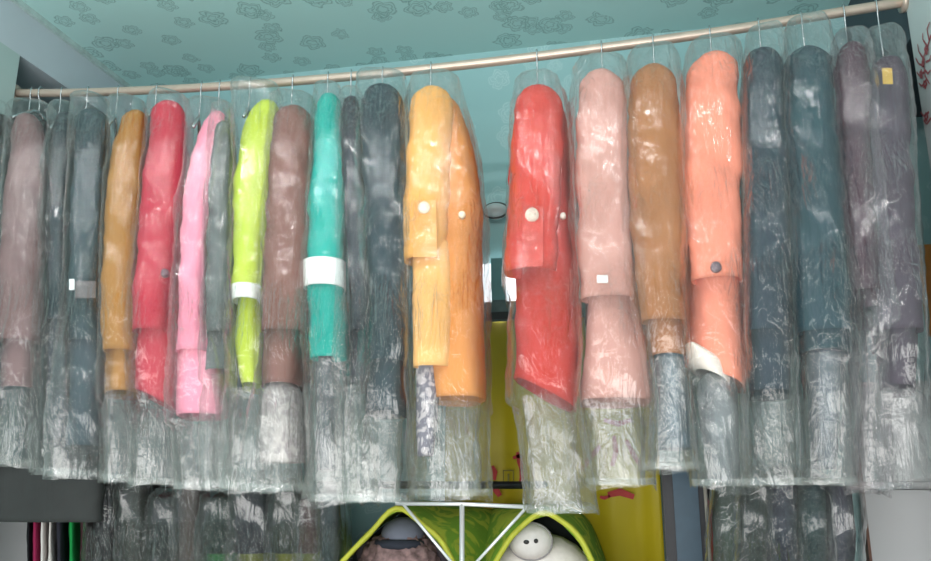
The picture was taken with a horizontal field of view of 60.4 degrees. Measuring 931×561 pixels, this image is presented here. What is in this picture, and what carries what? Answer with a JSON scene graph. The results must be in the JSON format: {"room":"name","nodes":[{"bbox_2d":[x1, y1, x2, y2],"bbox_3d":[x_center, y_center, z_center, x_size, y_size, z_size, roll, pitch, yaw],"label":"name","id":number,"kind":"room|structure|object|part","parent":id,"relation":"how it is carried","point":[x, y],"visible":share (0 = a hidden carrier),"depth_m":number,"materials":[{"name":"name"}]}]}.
{"room":"laundry","nodes":[
{"label":"laundry","id":0,"kind":"room"},
{"bbox_2d":[0,42,19,118],"bbox_3d":[-2.167,0.165,0.785,0.430,2.860,3.680,-3,-14,11],"label":"wall","id":1,"kind":"structure","parent":0,"point":[9,59],"depth_m":2.77,"materials":[{"name":"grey paint"}]},
{"bbox_2d":[0,0,132,128],"bbox_3d":[-2.101,-1.239,1.458,0.430,0.190,4.320,-3,-14,11],"label":"wall","id":2,"kind":"structure","parent":1,"relation":"attached to","point":[46,61],"depth_m":3.01,"materials":[{"name":"grey paint"}]},
{"bbox_2d":[13,0,908,101],"bbox_3d":[-0.171,-0.705,2.529,2.914,0.120,0.060,-3,-14,11],"label":"rail","id":3,"kind":"object","parent":1,"relation":"attached to","point":[902,5],"visible":0.85,"depth_m":2.46,"materials":[{"name":"metal"}]},
{"bbox_2d":[0,100,14,444],"bbox_3d":[-1.582,-0.033,2.721,0.247,1.319,0.542,6,-15,-24],"label":"coat","id":4,"kind":"object","parent":3,"relation":"hanging from","point":[6,156],"visible":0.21,"depth_m":2.62,"materials":[{"name":"fabric"}]},
{"bbox_2d":[0,87,56,467],"bbox_3d":[-1.454,-0.033,2.684,0.265,1.321,0.532,6,-15,-22],"label":"coat","id":5,"kind":"object","parent":3,"relation":"hanging from","point":[19,233],"visible":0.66,"depth_m":2.49,"materials":[{"name":"fabric"}]},
{"bbox_2d":[26,87,85,478],"bbox_3d":[-1.307,-0.020,2.670,0.239,1.326,0.548,5,-15,-21],"label":"coat","id":6,"kind":"object","parent":3,"relation":"hanging from","point":[59,150],"visible":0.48,"depth_m":2.47,"materials":[{"name":"fabric"}]},
{"bbox_2d":[42,86,114,482],"bbox_3d":[-1.219,-0.021,2.626,0.239,1.330,0.549,5,-15,-19],"label":"coat","id":7,"kind":"object","parent":3,"relation":"hanging from","point":[82,428],"visible":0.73,"depth_m":2.44,"materials":[{"name":"fabric"}]},
{"bbox_2d":[94,85,153,484],"bbox_3d":[-1.084,-0.012,2.613,0.248,1.334,0.535,5,-15,-18],"label":"coat","id":8,"kind":"object","parent":3,"relation":"hanging from","point":[122,181],"visible":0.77,"depth_m":2.44,"materials":[{"name":"fabric"}]},
{"bbox_2d":[123,83,195,488],"bbox_3d":[-0.960,-0.012,2.577,0.251,1.334,0.537,6,-15,-21],"label":"coat","id":9,"kind":"object","parent":3,"relation":"hanging from","point":[161,173],"visible":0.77,"depth_m":2.39,"materials":[{"name":"fabric"}]},
{"bbox_2d":[163,81,237,490],"bbox_3d":[-0.801,-0.017,2.534,0.244,1.325,0.555,3,-14,-14],"label":"coat","id":10,"kind":"object","parent":3,"relation":"hanging from","point":[189,390],"visible":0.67,"depth_m":2.33,"materials":[{"name":"fabric"}]},
{"bbox_2d":[197,80,244,489],"bbox_3d":[-0.745,-0.021,2.516,0.182,1.320,0.525,3,-14,-13],"label":"jacket","id":11,"kind":"object","parent":3,"relation":"hanging from","point":[218,229],"visible":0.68,"depth_m":2.33,"materials":[{"name":"fabric"}]},
{"bbox_2d":[217,75,285,491],"bbox_3d":[-0.639,-0.022,2.490,0.230,1.323,0.537,3,-14,-11],"label":"coat","id":12,"kind":"object","parent":3,"relation":"hanging from","point":[247,179],"visible":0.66,"depth_m":2.31,"materials":[{"name":"fabric"}]},
{"bbox_2d":[232,74,316,497],"bbox_3d":[-0.546,-0.025,2.446,0.220,1.328,0.548,3,-14,-11],"label":"coat","id":13,"kind":"object","parent":3,"relation":"hanging from","point":[288,167],"visible":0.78,"depth_m":2.26,"materials":[{"name":"fabric"}]},
{"bbox_2d":[299,71,367,507],"bbox_3d":[-0.383,-0.013,2.429,0.211,1.354,0.536,2,-14,-6],"label":"coat","id":14,"kind":"object","parent":3,"relation":"hanging from","point":[319,269],"visible":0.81,"depth_m":2.23,"materials":[{"name":"fabric"}]},
{"bbox_2d":[331,69,381,503],"bbox_3d":[-0.319,-0.019,2.410,0.166,1.349,0.534,1,-14,-5],"label":"jacket","id":15,"kind":"object","parent":3,"relation":"hanging from","point":[355,279],"visible":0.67,"depth_m":2.22,"materials":[{"name":"fabric"}]},
{"bbox_2d":[338,66,416,502],"bbox_3d":[-0.235,-0.024,2.387,0.196,1.346,0.541,1,-14,-3],"label":"coat","id":16,"kind":"object","parent":3,"relation":"hanging from","point":[383,105],"visible":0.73,"depth_m":2.21,"materials":[{"name":"fabric"}]},
{"bbox_2d":[397,61,492,501],"bbox_3d":[-0.060,-0.038,2.351,0.277,1.335,0.541,0,-14,0],"label":"coat","id":17,"kind":"object","parent":3,"relation":"hanging from","point":[443,237],"visible":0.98,"depth_m":2.18,"materials":[{"name":"fabric"}]},
{"bbox_2d":[501,49,599,514],"bbox_3d":[0.225,-0.043,2.277,0.239,1.367,0.524,-2,-14,6],"label":"coat","id":18,"kind":"object","parent":3,"relation":"hanging from","point":[537,254],"visible":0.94,"depth_m":2.11,"materials":[{"name":"fabric"}]},
{"bbox_2d":[567,40,656,488],"bbox_3d":[0.394,-0.083,2.255,0.219,1.309,0.538,-2,-14,10],"label":"coat","id":19,"kind":"object","parent":3,"relation":"hanging from","point":[612,376],"visible":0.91,"depth_m":2.06,"materials":[{"name":"fabric"}]},
{"bbox_2d":[621,33,704,474],"bbox_3d":[0.535,-0.114,2.226,0.196,1.275,0.530,-3,-14,13],"label":"coat","id":20,"kind":"object","parent":3,"relation":"hanging from","point":[653,88],"visible":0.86,"depth_m":2.04,"materials":[{"name":"fabric"}]},
{"bbox_2d":[679,25,758,493],"bbox_3d":[0.677,-0.100,2.202,0.238,1.326,0.542,-4,-15,16],"label":"coat","id":21,"kind":"object","parent":3,"relation":"hanging from","point":[713,153],"visible":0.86,"depth_m":2.02,"materials":[{"name":"fabric"}]},
{"bbox_2d":[739,18,811,489],"bbox_3d":[0.807,-0.112,2.179,0.221,1.329,0.532,-5,-15,19],"label":"coat","id":22,"kind":"object","parent":3,"relation":"hanging from","point":[771,285],"visible":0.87,"depth_m":1.99,"materials":[{"name":"fabric"}]},
{"bbox_2d":[781,11,862,491],"bbox_3d":[0.914,-0.122,2.155,0.253,1.336,0.542,-6,-15,21],"label":"coat","id":23,"kind":"object","parent":3,"relation":"hanging from","point":[823,299],"visible":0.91,"depth_m":1.96,"materials":[{"name":"fabric"}]},
{"bbox_2d":[828,4,900,498],"bbox_3d":[1.044,-0.124,2.131,0.192,1.358,0.531,-7,-16,26],"label":"coat","id":24,"kind":"object","parent":3,"relation":"hanging from","point":[864,221],"visible":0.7,"depth_m":1.97,"materials":[{"name":"fabric"}]},
{"bbox_2d":[860,0,930,493],"bbox_3d":[1.107,-0.131,2.124,0.235,1.359,0.546,-7,-15,25],"label":"coat","id":25,"kind":"object","parent":3,"relation":"hanging from","point":[894,111],"visible":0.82,"depth_m":1.94,"materials":[{"name":"fabric"}]},
{"bbox_2d":[22,0,849,85],"bbox_3d":[-0.197,-1.464,1.155,5.100,0.100,4.420,-3,-14,11],"label":"ceiling","id":26,"kind":"structure","parent":0,"point":[144,42],"depth_m":2.99,"materials":[{"name":"paint"}]},
{"bbox_2d":[104,17,930,560],"bbox_3d":[0.246,0.576,2.825,5.100,3.050,0.100,-3,-14,11],"label":"wall","id":27,"kind":"structure","parent":0,"point":[487,91],"depth_m":3.03,"materials":[{"name":"paint"}]},
{"bbox_2d":[0,86,103,521],"bbox_3d":[-1.337,0.028,2.620,0.464,1.460,0.267,-1,-14,4],"label":"cabinet","id":28,"kind":"object","parent":27,"relation":"attached to","point":[24,497],"visible":0.23,"depth_m":2.43,"materials":[{"name":"metal"}]},
{"bbox_2d":[10,0,130,86],"bbox_3d":[-1.883,-1.333,1.434,0.015,0.020,4.320,-3,-14,11],"label":"trim","id":29,"kind":"structure","parent":27,"relation":"attached to","point":[19,3],"depth_m":3.07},
{"bbox_2d":[120,481,547,488],"bbox_3d":[-0.677,0.700,2.745,1.885,0.023,0.372,-3,-14,11],"label":"rail","id":30,"kind":"object","parent":27,"relation":"attached to","point":[385,484],"visible":0.47,"depth_m":2.45,"materials":[{"name":"metal"}]},
{"bbox_2d":[26,522,32,560],"bbox_3d":[-1.431,1.065,2.670,0.094,0.571,0.318,5,-15,-18],"label":"garment","id":31,"kind":"object","parent":30,"relation":"hanging from","point":[29,535],"visible":0.29,"depth_m":2.58,"materials":[{"name":"fabric"}]},
{"bbox_2d":[33,522,40,560],"bbox_3d":[-1.399,1.069,2.660,0.096,0.557,0.310,5,-15,-18],"label":"garment","id":32,"kind":"object","parent":30,"relation":"hanging from","point":[36,525],"visible":0.37,"depth_m":2.57,"materials":[{"name":"fabric"}]},
{"bbox_2d":[41,522,48,560],"bbox_3d":[-1.373,1.063,2.653,0.100,0.562,0.310,5,-15,-18],"label":"garment","id":33,"kind":"object","parent":30,"relation":"hanging from","point":[44,525],"visible":0.43,"depth_m":2.58,"materials":[{"name":"fabric"}]},
{"bbox_2d":[48,522,56,560],"bbox_3d":[-1.341,1.058,2.643,0.094,0.563,0.310,4,-15,-17],"label":"garment","id":34,"kind":"object","parent":30,"relation":"hanging from","point":[52,555],"visible":0.34,"depth_m":2.57,"materials":[{"name":"fabric"}]},
{"bbox_2d":[56,522,69,560],"bbox_3d":[-1.310,1.048,2.642,0.098,0.577,0.307,4,-15,-17],"label":"garment","id":35,"kind":"object","parent":30,"relation":"hanging from","point":[63,545],"visible":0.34,"depth_m":2.56,"materials":[{"name":"fabric"}]},
{"bbox_2d":[69,522,80,560],"bbox_3d":[-1.269,1.041,2.635,0.099,0.581,0.304,4,-15,-17],"label":"garment","id":36,"kind":"object","parent":30,"relation":"hanging from","point":[74,527],"visible":0.34,"depth_m":2.55,"materials":[{"name":"fabric"}]},
{"bbox_2d":[80,522,93,560],"bbox_3d":[-1.229,1.028,2.627,0.100,0.598,0.312,4,-15,-16],"label":"garment","id":37,"kind":"object","parent":30,"relation":"hanging from","point":[89,525],"visible":0.3,"depth_m":2.54,"materials":[{"name":"fabric"}]},
{"bbox_2d":[81,464,123,560],"bbox_3d":[-1.141,1.003,2.615,0.224,0.785,0.509,4,-15,-15],"label":"coat","id":38,"kind":"object","parent":30,"relation":"hanging from","point":[103,532],"visible":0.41,"depth_m":2.53,"materials":[{"name":"fabric"}]},
{"bbox_2d":[112,464,161,560],"bbox_3d":[-1.037,0.996,2.591,0.222,0.783,0.494,4,-14,-14],"label":"coat","id":39,"kind":"object","parent":30,"relation":"hanging from","point":[135,497],"visible":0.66,"depth_m":2.51,"materials":[{"name":"fabric"}]},
{"bbox_2d":[144,478,181,560],"bbox_3d":[-0.939,1.007,2.560,0.197,0.732,0.514,3,-14,-12],"label":"coat","id":40,"kind":"object","parent":30,"relation":"hanging from","point":[162,503],"visible":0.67,"depth_m":2.48,"materials":[{"name":"fabric"}]},
{"bbox_2d":[168,462,217,560],"bbox_3d":[-0.851,0.973,2.550,0.176,0.768,0.493,3,-14,-11],"label":"coat","id":41,"kind":"object","parent":30,"relation":"hanging from","point":[190,495],"visible":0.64,"depth_m":2.47,"materials":[{"name":"fabric"}]},
{"bbox_2d":[193,479,241,560],"bbox_3d":[-0.749,0.994,2.529,0.208,0.721,0.521,2,-14,-10],"label":"coat","id":42,"kind":"object","parent":30,"relation":"hanging from","point":[215,525],"visible":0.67,"depth_m":2.43,"materials":[{"name":"fabric"}]},
{"bbox_2d":[224,471,275,560],"bbox_3d":[-0.639,0.972,2.509,0.201,0.728,0.507,2,-14,-8],"label":"coat","id":43,"kind":"object","parent":30,"relation":"hanging from","point":[249,536],"visible":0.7,"depth_m":2.41,"materials":[{"name":"fabric"}]},
{"bbox_2d":[262,466,305,560],"bbox_3d":[-0.541,0.953,2.485,0.176,0.735,0.504,1,-14,-3],"label":"coat","id":44,"kind":"object","parent":30,"relation":"hanging from","point":[284,499],"visible":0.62,"depth_m":2.39,"materials":[{"name":"fabric"}]},
{"bbox_2d":[292,477,325,560],"bbox_3d":[-0.469,0.965,2.463,0.142,0.704,0.522,1,-14,-5],"label":"coat","id":45,"kind":"object","parent":30,"relation":"hanging from","point":[307,535],"visible":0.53,"depth_m":2.38,"materials":[{"name":"fabric"}]},
{"bbox_2d":[314,473,352,560],"bbox_3d":[-0.386,0.952,2.438,0.151,0.709,0.524,1,-14,-4],"label":"coat","id":46,"kind":"object","parent":30,"relation":"hanging from","point":[335,532],"visible":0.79,"depth_m":2.37,"materials":[{"name":"fabric"}]},
{"bbox_3d":[0.235,0.655,2.566,0.024,0.023,0.360,-3,-14,11],"label":"wall arm","id":47,"kind":"part","parent":30,"relation":"part of","materials":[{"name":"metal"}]},
{"bbox_2d":[483,202,506,219],"bbox_3d":[0.114,-0.259,2.988,0.096,0.067,0.094,11,-18,-37],"label":"wall lamp","id":48,"kind":"object","parent":27,"relation":"attached to","point":[495,210],"visible":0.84,"depth_m":2.96,"materials":[{"name":"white glass"}]},
{"bbox_2d":[483,258,515,321],"bbox_3d":[0.141,0.035,2.910,0.159,0.238,0.038,-3,-14,11],"label":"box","id":49,"kind":"object","parent":27,"relation":"attached to","point":[497,293],"visible":0.36,"depth_m":2.90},
{"bbox_3d":[0.120,0.109,2.881,0.059,0.080,0.008,-3,-14,11],"label":"name plate","id":50,"kind":"part","parent":49,"relation":"part of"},
{"bbox_2d":[445,298,664,560],"bbox_3d":[0.284,0.609,2.720,0.728,1.114,0.038,-3,-14,11],"label":"banner","id":51,"kind":"object","parent":27,"relation":"attached to","point":[628,526],"visible":0.4,"depth_m":2.72,"materials":[{"name":"yellow fabric"}]},
{"bbox_3d":[0.285,0.120,2.844,0.728,0.026,0.028,-3,-14,11],"label":"header rod","id":52,"kind":"part","parent":51,"relation":"part of","materials":[{"name":"metal"}]},
{"bbox_2d":[704,481,930,489],"bbox_3d":[1.091,0.610,2.386,0.720,0.023,0.372,-3,-14,11],"label":"rail","id":53,"kind":"object","parent":27,"relation":"attached to","point":[903,485],"visible":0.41,"depth_m":2.19,"materials":[{"name":"metal"}]},
{"bbox_3d":[0.751,0.629,2.461,0.024,0.023,0.360,-3,-14,11],"label":"wall arm","id":54,"kind":"part","parent":53,"relation":"part of","materials":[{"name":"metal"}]},
{"bbox_2d":[704,480,752,560],"bbox_3d":[0.728,0.851,2.226,0.161,0.659,0.512,-5,-15,20],"label":"coat","id":55,"kind":"object","parent":53,"relation":"hanging from","point":[722,524],"visible":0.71,"depth_m":2.14,"materials":[{"name":"fabric"}]},
{"bbox_2d":[732,456,776,560],"bbox_3d":[0.795,0.838,2.210,0.142,0.699,0.517,-5,-15,18],"label":"coat","id":56,"kind":"object","parent":53,"relation":"hanging from","point":[753,500],"visible":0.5,"depth_m":2.12,"materials":[{"name":"fabric"}]},
{"bbox_2d":[760,451,807,560],"bbox_3d":[0.871,0.830,2.207,0.160,0.702,0.505,-4,-15,17],"label":"coat","id":57,"kind":"object","parent":53,"relation":"hanging from","point":[783,512],"visible":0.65,"depth_m":2.11,"materials":[{"name":"fabric"}]},
{"bbox_2d":[791,461,837,560],"bbox_3d":[0.933,0.833,2.189,0.174,0.663,0.522,-5,-15,20],"label":"coat","id":58,"kind":"object","parent":53,"relation":"hanging from","point":[812,497],"visible":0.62,"depth_m":2.09,"materials":[{"name":"fabric"}]},
{"bbox_2d":[820,464,867,560],"bbox_3d":[1.002,0.835,2.167,0.186,0.657,0.506,-6,-15,21],"label":"coat","id":59,"kind":"object","parent":53,"relation":"hanging from","point":[843,503],"visible":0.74,"depth_m":2.09,"materials":[{"name":"fabric"}]},
{"bbox_2d":[918,244,930,335],"bbox_3d":[1.544,0.029,2.622,0.094,0.307,0.008,-3,-14,11],"label":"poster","id":60,"kind":"object","parent":27,"relation":"attached to","point":[927,246],"visible":0.5,"depth_m":2.63,"materials":[{"name":"brown paper"}]},
{"bbox_2d":[907,0,930,168],"bbox_3d":[1.148,-0.093,0.144,0.600,3.050,3.700,-3,-14,11],"label":"wall","id":61,"kind":"structure","parent":0,"point":[918,11],"depth_m":2.14,"materials":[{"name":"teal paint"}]},
{"bbox_2d":[846,0,922,117],"bbox_3d":[1.552,-0.851,2.520,0.480,0.430,0.620,-3,-14,11],"label":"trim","id":62,"kind":"structure","parent":61,"relation":"attached to","point":[868,20],"depth_m":2.51,"materials":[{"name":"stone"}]},
{"bbox_2d":[915,22,930,124],"bbox_3d":[1.216,-0.539,2.113,0.003,0.238,0.148,-3,-14,11],"label":"sticker","id":63,"kind":"object","parent":61,"relation":"attached to","point":[921,73],"visible":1,"depth_m":2.12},
{"bbox_3d":[-0.197,1.592,0.393,5.100,0.100,4.420,-3,-14,11],"label":"floor","id":64,"kind":"structure","parent":0,"visible":0},
{"bbox_2d":[0,522,26,560],"bbox_3d":[-1.727,1.485,2.909,0.214,1.326,0.040,-3,-14,11],"label":"board","id":65,"kind":"object","parent":64,"relation":"on","point":[13,540],"visible":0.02,"depth_m":3.01,"materials":[{"name":"laminate"}]},
{"bbox_2d":[395,501,529,560],"bbox_3d":[-0.009,1.244,1.977,0.318,1.343,0.318,11,-18,-37],"label":"display stand","id":66,"kind":"object","parent":64,"relation":"on","point":[404,504],"visible":0.94,"depth_m":2.12,"materials":[{"name":"silver metal"}]},
{"bbox_3d":[-0.009,1.237,1.979,0.013,1.318,0.013,-7,-16,26],"label":"post","id":67,"kind":"part","parent":66,"relation":"part of","materials":[{"name":"silver metal"}]},
{"bbox_2d":[661,466,712,560],"bbox_3d":[0.703,1.294,2.385,0.151,1.443,0.050,-3,-14,11],"label":"door frame","id":68,"kind":"structure","parent":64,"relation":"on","point":[683,505],"depth_m":2.50,"materials":[{"name":"blue metal"}]},
{"bbox_3d":[0.694,1.288,2.367,0.076,1.407,0.010,-3,-14,11],"label":"blue panel","id":69,"kind":"part","parent":68,"relation":"part of","materials":[{"name":"metal"}]},
{"bbox_2d":[703,486,710,560],"bbox_3d":[0.743,1.308,2.314,0.011,1.382,0.012,-3,-14,11],"label":"pole","id":70,"kind":"object","parent":64,"relation":"on","point":[704,487],"visible":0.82,"depth_m":2.46,"materials":[{"name":"metal"}]},
{"bbox_2d":[708,500,712,560],"bbox_3d":[0.753,1.328,2.307,0.014,1.340,0.015,-3,-14,11],"label":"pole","id":71,"kind":"object","parent":64,"relation":"on","point":[708,500],"visible":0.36,"depth_m":2.44,"materials":[{"name":"metal"}]},
{"bbox_2d":[849,381,930,560],"bbox_3d":[1.519,1.138,2.289,0.611,1.700,0.042,-3,-14,11],"label":"board","id":72,"kind":"object","parent":64,"relation":"on","point":[899,527],"visible":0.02,"depth_m":2.44,"materials":[{"name":"laminate"}]},
{"bbox_3d":[0.029,1.434,2.221,0.910,1.091,0.470,-3,-14,11],"label":"countertop","id":73,"kind":"structure","parent":64,"relation":"on","visible":0},
{"bbox_2d":[356,517,447,560],"bbox_3d":[-0.182,0.836,2.379,0.301,0.254,0.190,-3,-14,11],"label":"plush toy","id":74,"kind":"object","parent":73,"relation":"on","point":[401,538],"visible":0.82,"depth_m":2.34,"materials":[{"name":"brown fabric"}]},
{"bbox_2d":[340,500,490,560],"bbox_3d":[-0.155,0.818,2.417,0.683,0.292,0.410,-3,-14,11],"label":"tent","id":75,"kind":"object","parent":73,"relation":"on","point":[442,522],"visible":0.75,"depth_m":2.31,"materials":[{"name":"fabric"}]},
{"bbox_2d":[500,522,587,560],"bbox_3d":[0.212,0.823,2.287,0.264,0.265,0.249,7,-16,-27],"label":"plush toy","id":76,"kind":"object","parent":73,"relation":"on","point":[535,542],"visible":0.87,"depth_m":2.21,"materials":[{"name":"white fabric"}]},
{"bbox_2d":[483,503,605,560],"bbox_3d":[0.173,0.798,2.351,0.508,0.272,0.410,-3,-14,11],"label":"tent","id":77,"kind":"object","parent":73,"relation":"on","point":[567,522],"visible":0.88,"depth_m":2.29,"materials":[{"name":"fabric"}]}
]}

